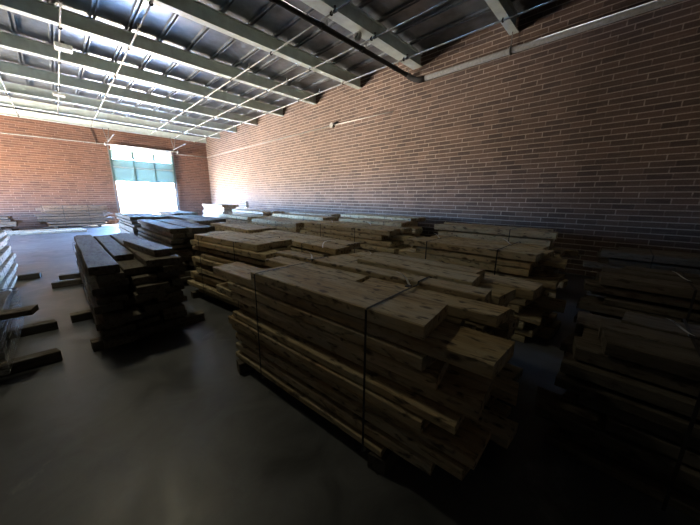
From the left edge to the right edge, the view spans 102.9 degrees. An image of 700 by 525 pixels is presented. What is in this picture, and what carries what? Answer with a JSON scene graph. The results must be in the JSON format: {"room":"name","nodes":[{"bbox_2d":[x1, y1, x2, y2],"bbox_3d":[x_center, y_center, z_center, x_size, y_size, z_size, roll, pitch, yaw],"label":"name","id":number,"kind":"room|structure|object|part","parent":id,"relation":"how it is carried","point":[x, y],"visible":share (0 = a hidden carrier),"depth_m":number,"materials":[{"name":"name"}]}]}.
{"room":"lumber warehouse","nodes":[
{"label":"lumber warehouse","id":0,"kind":"room"},
{"bbox_2d":[0,107,211,228],"bbox_3d":[-15.038,-4.281,12.798,0.300,5.700,16.200,13,18,43],"label":"wall","id":1,"kind":"structure","parent":0,"point":[35,172],"depth_m":13.70,"materials":[{"name":"brick"}]},
{"bbox_2d":[0,128,108,145],"bbox_3d":[-16.557,-5.636,10.612,0.036,0.786,11.232,13,18,43],"label":"conduit","id":2,"kind":"object","parent":1,"relation":"attached to","point":[90,128],"visible":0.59,"depth_m":13.25,"materials":[{"name":"grey metal"}]},
{"bbox_2d":[110,149,121,212],"bbox_3d":[-12.758,-4.102,15.228,0.320,3.920,0.050,13,18,43],"label":"trim","id":3,"kind":"structure","parent":1,"relation":"attached to","point":[110,149],"depth_m":15.22,"materials":[{"name":"white metal"}]},
{"bbox_2d":[111,149,169,155],"bbox_3d":[-11.775,-6.199,15.765,0.320,0.050,2.710,13,18,43],"label":"trim","id":4,"kind":"structure","parent":1,"relation":"attached to","point":[111,149],"depth_m":15.60,"materials":[{"name":"white metal"}]},
{"bbox_2d":[110,145,170,154],"bbox_3d":[-11.588,-6.279,15.561,0.160,0.200,2.760,13,18,43],"label":"window","id":5,"kind":"structure","parent":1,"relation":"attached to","point":[111,146],"depth_m":15.43,"materials":[{"name":"white glass"}]},
{"bbox_2d":[104,142,178,154],"bbox_3d":[-11.481,-6.309,15.541,0.330,0.270,3.370,13,18,43],"label":"door frame","id":6,"kind":"structure","parent":1,"relation":"attached to","point":[112,146],"depth_m":15.40,"materials":[{"name":"white metal"}]},
{"bbox_2d":[102,128,185,212],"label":"door","id":7,"kind":"structure","parent":1,"relation":"in","point":[132,170],"depth_m":15.67,"materials":[{"name":"metal"}]},
{"bbox_3d":[-12.293,-5.778,14.996,0.008,0.380,0.919,13,18,43],"label":"door pane","id":8,"kind":"part","parent":7,"relation":"part of","materials":[{"name":"glass"}]},
{"bbox_3d":[-12.297,-5.376,15.087,0.008,0.405,0.919,13,18,43],"label":"door pane","id":9,"kind":"part","parent":7,"relation":"part of","materials":[{"name":"clear glass"}]},
{"bbox_3d":[-12.303,-4.810,15.216,0.008,0.685,0.919,13,18,43],"label":"door pane","id":10,"kind":"part","parent":7,"relation":"part of","materials":[{"name":"clear glass"}]},
{"bbox_3d":[-11.626,-5.366,15.796,0.040,1.595,2.890,13,18,43],"label":"rail","id":11,"kind":"part","parent":7,"relation":"part of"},
{"bbox_3d":[-11.620,-5.924,15.670,0.008,0.380,0.919,13,18,43],"label":"door pane","id":12,"kind":"part","parent":7,"relation":"part of","materials":[{"name":"glass"}]},
{"bbox_3d":[-11.624,-5.522,15.761,0.008,0.405,0.919,13,18,43],"label":"door pane","id":13,"kind":"part","parent":7,"relation":"part of","materials":[{"name":"glass"}]},
{"bbox_3d":[-11.630,-4.957,15.889,0.008,0.685,0.919,13,18,43],"label":"door pane","id":14,"kind":"part","parent":7,"relation":"part of","materials":[{"name":"glass"}]},
{"bbox_3d":[-10.947,-6.071,16.344,0.008,0.380,0.919,13,18,43],"label":"door pane","id":15,"kind":"part","parent":7,"relation":"part of","materials":[{"name":"glass"}]},
{"bbox_3d":[-10.951,-5.668,16.435,0.008,0.405,0.919,13,18,43],"label":"door pane","id":16,"kind":"part","parent":7,"relation":"part of","materials":[{"name":"glass"}]},
{"bbox_3d":[-10.957,-5.103,16.563,0.008,0.685,0.919,13,18,43],"label":"door pane","id":17,"kind":"part","parent":7,"relation":"part of","materials":[{"name":"glass"}]},
{"bbox_2d":[170,155,177,209],"bbox_3d":[-10.830,-4.521,17.158,0.320,3.920,0.050,13,18,43],"label":"trim","id":18,"kind":"structure","parent":1,"relation":"attached to","point":[173,185],"depth_m":17.21,"materials":[{"name":"white metal"}]},
{"bbox_2d":[0,0,550,137],"bbox_3d":[-5.602,-4.684,3.290,26.600,0.168,16.800,13,18,43],"label":"ceiling","id":19,"kind":"structure","parent":0,"point":[453,19],"depth_m":6.84,"materials":[{"name":"metal"}]},
{"bbox_2d":[0,107,205,142],"bbox_3d":[-14.812,-6.527,12.078,0.136,0.302,16.190,13,18,43],"label":"joist","id":20,"kind":"object","parent":19,"relation":"attached to","point":[3,111],"visible":1,"depth_m":13.97,"materials":[{"name":"grey paint"}]},
{"bbox_2d":[0,95,219,138],"bbox_3d":[-13.266,-6.178,10.610,0.170,0.302,16.190,13,18,43],"label":"joist","id":21,"kind":"object","parent":19,"relation":"attached to","point":[4,100],"visible":0.89,"depth_m":12.56,"materials":[{"name":"grey paint"}]},
{"bbox_2d":[0,81,236,132],"bbox_3d":[-11.691,-5.824,9.115,0.170,0.302,16.190,13,18,43],"label":"joist","id":22,"kind":"object","parent":19,"relation":"attached to","point":[14,88],"visible":1,"depth_m":11.12,"materials":[{"name":"grey paint"}]},
{"bbox_2d":[0,60,256,125],"bbox_3d":[-10.102,-5.466,7.606,0.170,0.302,16.190,13,18,43],"label":"joist","id":23,"kind":"object","parent":19,"relation":"attached to","point":[8,68],"visible":1,"depth_m":9.54,"materials":[{"name":"grey paint"}]},
{"bbox_2d":[0,31,283,115],"bbox_3d":[-8.492,-5.103,6.077,0.170,0.302,16.190,13,18,43],"label":"joist","id":24,"kind":"object","parent":19,"relation":"attached to","point":[7,40],"visible":1,"depth_m":8.03,"materials":[{"name":"grey paint"}]},
{"bbox_2d":[0,77,19,117],"bbox_3d":[-9.239,-5.188,7.212,14.700,0.119,0.068,13,18,43],"label":"pipe","id":25,"kind":"object","parent":24,"relation":"hanging from","point":[7,93],"visible":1,"depth_m":9.71,"materials":[{"name":"white metal"}]},
{"bbox_2d":[57,0,62,115],"bbox_3d":[-4.901,-4.579,4.715,20.900,0.119,0.068,13,18,43],"label":"pipe","id":26,"kind":"object","parent":24,"relation":"hanging from","point":[60,1],"visible":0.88,"depth_m":6.58,"materials":[{"name":"white metal"}]},
{"bbox_2d":[53,90,64,97],"bbox_3d":[-9.590,-5.575,9.179,0.241,0.170,0.280,13,18,43],"label":"ceiling box","id":27,"kind":"object","parent":26,"relation":"attached to","point":[55,93],"visible":0.98,"depth_m":9.14,"materials":[{"name":"white metal"}]},
{"bbox_2d":[54,41,72,53],"bbox_3d":[-6.477,-4.888,6.293,0.248,0.175,0.288,13,18,43],"label":"ceiling box","id":28,"kind":"object","parent":26,"relation":"attached to","point":[62,46],"visible":0.98,"depth_m":6.25,"materials":[{"name":"white metal"}]},
{"bbox_2d":[90,0,153,127],"bbox_3d":[-4.781,-4.898,6.127,22.750,0.119,0.068,13,18,43],"label":"pipe","id":29,"kind":"object","parent":24,"relation":"hanging from","point":[150,1],"visible":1,"depth_m":6.43,"materials":[{"name":"white metal"}]},
{"bbox_2d":[151,0,352,133],"bbox_3d":[-2.851,-5.199,7.537,22.000,0.119,0.068,13,18,43],"label":"pipe","id":30,"kind":"object","parent":24,"relation":"hanging from","point":[335,10],"visible":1,"depth_m":6.57,"materials":[{"name":"grey metal"}]},
{"bbox_2d":[174,0,450,137],"bbox_3d":[-2.155,-5.397,8.443,22.300,0.119,0.068,13,18,43],"label":"pipe","id":31,"kind":"object","parent":24,"relation":"hanging from","point":[446,1],"visible":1,"depth_m":6.55,"materials":[{"name":"grey metal"}]},
{"bbox_2d":[195,0,556,141],"bbox_3d":[-1.493,-5.628,9.491,22.850,0.119,0.068,13,18,43],"label":"pipe","id":32,"kind":"object","parent":24,"relation":"hanging from","point":[543,4],"visible":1,"depth_m":6.57,"materials":[{"name":"grey metal"}]},
{"bbox_2d":[0,0,316,104],"bbox_3d":[-6.932,-4.752,4.596,0.170,0.302,16.190,13,18,43],"label":"joist","id":33,"kind":"object","parent":19,"relation":"attached to","point":[35,9],"visible":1,"depth_m":6.56,"materials":[{"name":"grey paint"}]},
{"bbox_2d":[144,0,361,88],"bbox_3d":[-5.343,-4.394,3.087,0.170,0.302,16.190,13,18,43],"label":"joist","id":34,"kind":"object","parent":19,"relation":"attached to","point":[194,10],"visible":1,"depth_m":6.21,"materials":[{"name":"grey paint"}]},
{"bbox_2d":[300,0,421,69],"bbox_3d":[-3.865,-4.061,1.684,0.270,0.302,16.190,13,18,43],"label":"joist","id":35,"kind":"object","parent":19,"relation":"attached to","point":[350,17],"visible":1,"depth_m":5.85,"materials":[{"name":"grey paint"}]},
{"bbox_2d":[353,31,361,40],"bbox_3d":[0.147,-4.745,5.828,0.170,0.170,0.100,13,18,43],"label":"fitting","id":36,"kind":"object","parent":35,"relation":"attached to","point":[357,36],"visible":1,"depth_m":5.80,"materials":[{"name":"grey metal"}]},
{"bbox_2d":[0,224,699,524],"bbox_3d":[-5.653,0.520,4.470,26.000,0.200,16.200,13,18,43],"label":"floor","id":37,"kind":"structure","parent":0,"point":[163,428],"depth_m":1.64,"materials":[{"name":"concrete"}]},
{"bbox_2d":[0,216,21,230],"bbox_3d":[-15.138,-1.491,11.065,0.869,0.629,2.795,13,18,43],"label":"bundle","id":38,"kind":"object","parent":37,"relation":"on","point":[5,221],"visible":0.94,"depth_m":11.59,"materials":[{"name":"beige wood"}]},
{"bbox_2d":[16,272,41,280],"bbox_3d":[-5.879,0.270,4.909,0.098,0.090,0.602,13,18,43],"label":"bearer","id":39,"kind":"object","parent":37,"relation":"on","point":[37,274],"visible":0.65,"depth_m":4.99,"materials":[{"name":"brown wood"}]},
{"bbox_2d":[0,230,19,300],"bbox_3d":[-5.136,0.096,3.643,2.826,0.809,0.856,13,18,43],"label":"bundle","id":40,"kind":"object","parent":39,"relation":"on","point":[8,278],"visible":0.93,"depth_m":4.19,"materials":[{"name":"grey wood"}]},
{"bbox_2d":[0,348,62,376],"bbox_3d":[-3.003,0.909,2.203,0.109,0.095,1.019,13,18,43],"label":"bearer","id":41,"kind":"object","parent":37,"relation":"on","point":[26,362],"visible":1,"depth_m":2.40,"materials":[{"name":"wood"}]},
{"bbox_2d":[0,287,23,365],"bbox_3d":[-3.438,0.635,2.304,1.491,0.374,0.877,13,18,43],"label":"bundle","id":42,"kind":"object","parent":41,"relation":"on","point":[6,297],"visible":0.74,"depth_m":2.67,"materials":[{"name":"white"}]},
{"bbox_2d":[0,304,38,320],"bbox_3d":[-3.063,0.481,2.039,0.139,0.050,1.054,13,18,43],"label":"bearer","id":43,"kind":"object","parent":42,"relation":"on","point":[27,310],"visible":1,"depth_m":2.31,"materials":[{"name":"brown wood"}]},
{"bbox_2d":[6,319,58,339],"bbox_3d":[-3.658,0.766,2.804,0.109,0.095,1.002,13,18,43],"label":"bearer","id":44,"kind":"object","parent":37,"relation":"on","point":[48,325],"visible":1,"depth_m":3.00,"materials":[{"name":"wood"}]},
{"bbox_2d":[6,227,82,231],"bbox_3d":[-13.306,-1.274,11.437,0.599,0.069,3.422,13,18,43],"label":"board","id":45,"kind":"object","parent":37,"relation":"on","point":[81,227],"visible":0.5,"depth_m":11.87,"materials":[{"name":"wood"}]},
{"bbox_2d":[5,229,86,235],"bbox_3d":[-12.594,-1.175,11.032,0.699,0.070,3.225,13,18,43],"label":"board","id":46,"kind":"object","parent":37,"relation":"on","point":[67,230],"visible":0.92,"depth_m":11.18,"materials":[{"name":"wood"}]},
{"bbox_2d":[51,278,82,288],"bbox_3d":[-4.426,0.284,4.898,1.127,0.095,0.120,-12,18,-43],"label":"bearer","id":47,"kind":"object","parent":37,"relation":"on","point":[69,282],"visible":0.29,"depth_m":4.60,"materials":[{"name":"wood"}]},
{"bbox_2d":[59,272,80,279],"bbox_3d":[-4.794,0.190,5.296,0.119,0.095,1.029,12,17,42],"label":"bearer","id":48,"kind":"object","parent":37,"relation":"on","point":[76,274],"visible":0.29,"depth_m":4.99,"materials":[{"name":"brown wood"}]},
{"bbox_2d":[70,309,92,322],"bbox_3d":[-2.969,0.585,3.633,0.118,0.094,0.962,13,18,43],"label":"bearer","id":49,"kind":"object","parent":37,"relation":"on","point":[83,315],"visible":0.29,"depth_m":3.33,"materials":[{"name":"brown wood"}]},
{"bbox_2d":[115,213,169,235],"bbox_3d":[-5.874,-0.875,7.935,2.930,0.989,0.918,13,18,43],"label":"bundle","id":50,"kind":"object","parent":37,"relation":"on","point":[128,223],"visible":0.34,"depth_m":7.25,"materials":[{"name":"black wood"}]},
{"bbox_2d":[90,310,204,351],"bbox_3d":[-2.147,0.723,3.061,0.119,0.095,1.029,12,17,42],"label":"bearer","id":51,"kind":"object","parent":37,"relation":"on","point":[97,343],"visible":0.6,"depth_m":3.11,"materials":[{"name":"wood"}]},
{"bbox_2d":[72,233,186,348],"bbox_3d":[-3.354,0.058,4.027,4.008,0.747,0.812,13,18,43],"label":"bundle","id":52,"kind":"object","parent":51,"relation":"on","point":[127,289],"visible":0.93,"depth_m":2.82,"materials":[{"name":"black wood"}]},
{"bbox_2d":[123,239,174,256],"bbox_3d":[-2.408,-0.189,3.307,1.106,0.069,0.198,11,16,37],"label":"board","id":53,"kind":"object","parent":52,"relation":"on","point":[154,249],"visible":1,"depth_m":3.12,"materials":[{"name":"wood"}]},
{"bbox_2d":[137,219,214,283],"bbox_3d":[-3.623,-0.345,5.743,2.949,0.969,0.780,13,18,43],"label":"bundle","id":54,"kind":"object","parent":37,"relation":"on","point":[177,234],"visible":0.59,"depth_m":4.81,"materials":[{"name":"black wood"}]},
{"bbox_2d":[156,210,197,215],"bbox_3d":[-6.250,-1.353,10.096,2.792,0.959,0.872,13,18,43],"label":"bundle","id":55,"kind":"object","parent":37,"relation":"on","point":[173,212],"visible":0.13,"depth_m":9.66,"materials":[{"name":"black wood"}]},
{"bbox_2d":[170,214,225,225],"bbox_3d":[-4.355,-0.814,7.845,2.977,0.939,0.812,13,18,43],"label":"bundle","id":56,"kind":"object","parent":37,"relation":"on","point":[204,220],"visible":0.18,"depth_m":7.24,"materials":[{"name":"black wood"}]},
{"bbox_2d":[191,290,207,298],"bbox_3d":[-2.067,0.421,4.398,0.099,0.094,0.779,13,18,43],"label":"bearer","id":57,"kind":"object","parent":37,"relation":"on","point":[194,294],"visible":0.24,"depth_m":4.14,"materials":[{"name":"brown wood"}]},
{"bbox_2d":[202,204,238,222],"bbox_3d":[-6.509,-2.342,13.996,3.059,1.159,0.880,13,18,43],"label":"bundle","id":58,"kind":"object","parent":37,"relation":"on","point":[210,210],"visible":0.44,"depth_m":13.40,"materials":[{"name":"beige wood"}]},
{"bbox_2d":[210,222,276,233],"bbox_3d":[-2.337,-0.367,6.078,2.156,0.889,0.728,13,18,43],"label":"bundle","id":59,"kind":"object","parent":37,"relation":"on","point":[232,226],"visible":0.21,"depth_m":5.77,"materials":[{"name":"brown wood"}]},
{"bbox_2d":[216,213,271,223],"bbox_3d":[-3.444,-1.066,8.999,2.577,0.939,0.774,13,18,43],"label":"bundle","id":60,"kind":"object","parent":37,"relation":"on","point":[236,217],"visible":0.23,"depth_m":8.62,"materials":[{"name":"brown wood"}]},
{"bbox_2d":[236,359,253,373],"bbox_3d":[-0.674,0.830,2.651,0.098,0.095,0.813,13,18,43],"label":"bearer","id":61,"kind":"object","parent":37,"relation":"on","point":[242,367],"visible":0.16,"depth_m":2.37,"materials":[{"name":"brown wood"}]},
{"bbox_2d":[213,250,517,480],"bbox_3d":[-0.127,0.447,2.065,2.390,0.918,0.740,11,16,39],"label":"bundle","id":62,"kind":"object","parent":61,"relation":"on","point":[391,359],"visible":1,"depth_m":1.51,"materials":[{"name":"brown wood"}]},
{"bbox_2d":[232,209,281,217],"bbox_3d":[-3.821,-1.616,11.292,3.160,0.989,0.812,13,18,43],"label":"bundle","id":63,"kind":"object","parent":37,"relation":"on","point":[241,211],"visible":0.22,"depth_m":10.66,"materials":[{"name":"beige wood"}]},
{"bbox_2d":[249,217,314,234],"bbox_3d":[-1.673,-0.587,6.915,2.541,0.959,0.765,13,18,43],"label":"bundle","id":64,"kind":"object","parent":37,"relation":"on","point":[289,225],"visible":0.2,"depth_m":6.42,"materials":[{"name":"brown wood"}]},
{"bbox_2d":[251,230,359,256],"bbox_3d":[-0.779,0.047,4.198,2.223,0.943,0.691,13,18,43],"label":"bundle","id":65,"kind":"object","parent":37,"relation":"on","point":[316,245],"visible":0.23,"depth_m":3.65,"materials":[{"name":"brown wood"}]},
{"bbox_2d":[272,213,338,220],"bbox_3d":[-1.298,-0.948,8.456,2.689,0.989,0.776,13,18,43],"label":"bundle","id":66,"kind":"object","parent":37,"relation":"on","point":[307,217],"visible":0.2,"depth_m":8.00,"materials":[{"name":"brown wood"}]},
{"bbox_2d":[287,211,340,220],"bbox_3d":[-1.364,-1.354,10.292,2.751,0.969,0.764,13,18,43],"label":"bundle","id":67,"kind":"object","parent":37,"relation":"on","point":[297,212],"visible":0.12,"depth_m":9.78,"materials":[{"name":"beige wood"}]},
{"bbox_2d":[300,219,415,254],"bbox_3d":[0.055,-0.239,5.198,2.484,1.073,0.760,13,18,43],"label":"bundle","id":68,"kind":"object","parent":37,"relation":"on","point":[374,238],"visible":0.45,"depth_m":4.61,"materials":[{"name":"brown wood"}]},
{"bbox_2d":[339,218,424,247],"bbox_3d":[0.705,-0.558,6.679,2.675,1.053,0.777,13,18,43],"label":"bundle","id":69,"kind":"object","parent":37,"relation":"on","point":[416,231],"visible":0.2,"depth_m":6.25,"materials":[{"name":"brown wood"}]},
{"bbox_2d":[340,213,425,226],"bbox_3d":[0.902,-0.863,8.134,2.871,1.009,0.777,13,18,43],"label":"bundle","id":70,"kind":"object","parent":37,"relation":"on","point":[350,215],"visible":0.11,"depth_m":7.71,"materials":[{"name":"brown wood"}]},
{"bbox_2d":[367,448,399,474],"bbox_3d":[0.371,1.047,1.742,0.100,0.094,0.685,13,18,43],"label":"bearer","id":71,"kind":"object","parent":37,"relation":"on","point":[381,465],"visible":0.21,"depth_m":1.52,"materials":[{"name":"brown wood"}]},
{"bbox_2d":[329,250,542,417],"bbox_3d":[0.512,0.437,2.497,1.936,0.958,0.645,13,18,43],"label":"bundle","id":72,"kind":"object","parent":37,"relation":"on","point":[505,385],"visible":0.27,"depth_m":1.96,"materials":[{"name":"brown wood"}]},
{"bbox_2d":[399,234,567,342],"bbox_3d":[1.543,0.172,3.564,1.994,1.023,0.868,13,18,43],"label":"bundle","id":73,"kind":"object","parent":37,"relation":"on","point":[522,261],"visible":0.46,"depth_m":3.03,"materials":[{"name":"brown wood"}]},
{"bbox_2d":[434,222,578,297],"bbox_3d":[2.581,-0.152,5.072,2.382,1.009,0.828,13,18,43],"label":"bundle","id":74,"kind":"object","parent":37,"relation":"on","point":[537,236],"visible":0.26,"depth_m":4.57,"materials":[{"name":"brown wood"}]},
{"bbox_2d":[534,311,699,520],"bbox_3d":[2.230,0.839,1.105,2.432,0.823,0.776,13,18,43],"label":"bundle","id":75,"kind":"object","parent":37,"relation":"on","point":[629,409],"visible":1,"depth_m":1.44,"materials":[{"name":"brown wood"}]},
{"bbox_2d":[573,266,699,325],"bbox_3d":[3.349,0.632,1.910,2.812,0.893,0.819,13,18,43],"label":"bundle","id":76,"kind":"object","parent":37,"relation":"on","point":[675,296],"visible":0.54,"depth_m":2.34,"materials":[{"name":"brown wood"}]},
{"bbox_2d":[583,247,699,297],"bbox_3d":[4.421,0.388,3.179,2.785,0.829,0.776,13,18,43],"label":"bundle","id":77,"kind":"object","parent":37,"relation":"on","point":[685,262],"visible":0.37,"depth_m":3.49,"materials":[{"name":"brown wood"}]},
{"bbox_3d":[-1.071,0.647,3.441,0.098,0.095,0.778,13,18,43],"label":"bearer","id":78,"kind":"object","parent":37,"relation":"on","visible":0},
{"bbox_2d":[187,231,291,309],"bbox_3d":[-1.476,0.067,3.816,2.076,0.859,0.672,10,16,36],"label":"bundle","id":79,"kind":"object","parent":78,"relation":"on","point":[221,247],"visible":0.53,"depth_m":3.62,"materials":[{"name":"brown wood"}]},
{"bbox_3d":[-13.748,-1.664,13.079,0.810,0.095,0.099,13,18,43],"label":"bearer","id":80,"kind":"object","parent":37,"relation":"on","visible":0},
{"bbox_2d":[34,205,112,226],"bbox_3d":[-13.236,-2.284,13.468,0.858,0.949,2.686,13,18,43],"label":"bundle","id":81,"kind":"object","parent":80,"relation":"on","point":[56,215],"visible":1,"depth_m":13.16,"materials":[{"name":"brown wood"}]},
{"bbox_2d":[206,0,699,276],"bbox_3d":[0.027,-3.438,9.735,26.300,5.700,0.300,13,18,43],"label":"wall","id":82,"kind":"structure","parent":0,"point":[591,137],"depth_m":5.97,"materials":[{"name":"brick"}]},
{"bbox_2d":[207,111,392,157],"bbox_3d":[-4.025,-5.585,13.014,14.650,0.170,0.100,13,18,43],"label":"conduit","id":83,"kind":"object","parent":82,"relation":"attached to","point":[331,125],"visible":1,"depth_m":10.44,"materials":[{"name":"grey metal"}]},
{"bbox_3d":[-11.496,-0.934,-1.807,26.300,5.700,0.300,13,18,43],"label":"wall","id":84,"kind":"structure","parent":0,"visible":0},
{"bbox_2d":[269,0,408,76],"bbox_3d":[-4.045,-3.830,1.836,0.120,0.220,16.080,13,18,43],"label":"pipe","id":85,"kind":"object","parent":84,"relation":"attached to","point":[322,26],"visible":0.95,"depth_m":5.55,"materials":[{"name":"black metal"}]},
{"bbox_2d":[485,0,518,34],"bbox_3d":[-2.222,-3.692,0.124,0.170,0.302,16.190,13,18,43],"label":"joist","id":86,"kind":"object","parent":84,"relation":"attached to","point":[500,8],"visible":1,"depth_m":5.33,"materials":[{"name":"grey paint"}]},
{"bbox_2d":[407,0,682,82],"bbox_3d":[5.349,-4.087,3.843,10.684,0.425,0.221,13,18,43],"label":"pipe","id":87,"kind":"object","parent":86,"relation":"hanging from","point":[655,4],"visible":0.99,"depth_m":5.28,"materials":[{"name":"grey metal"}]}
]}

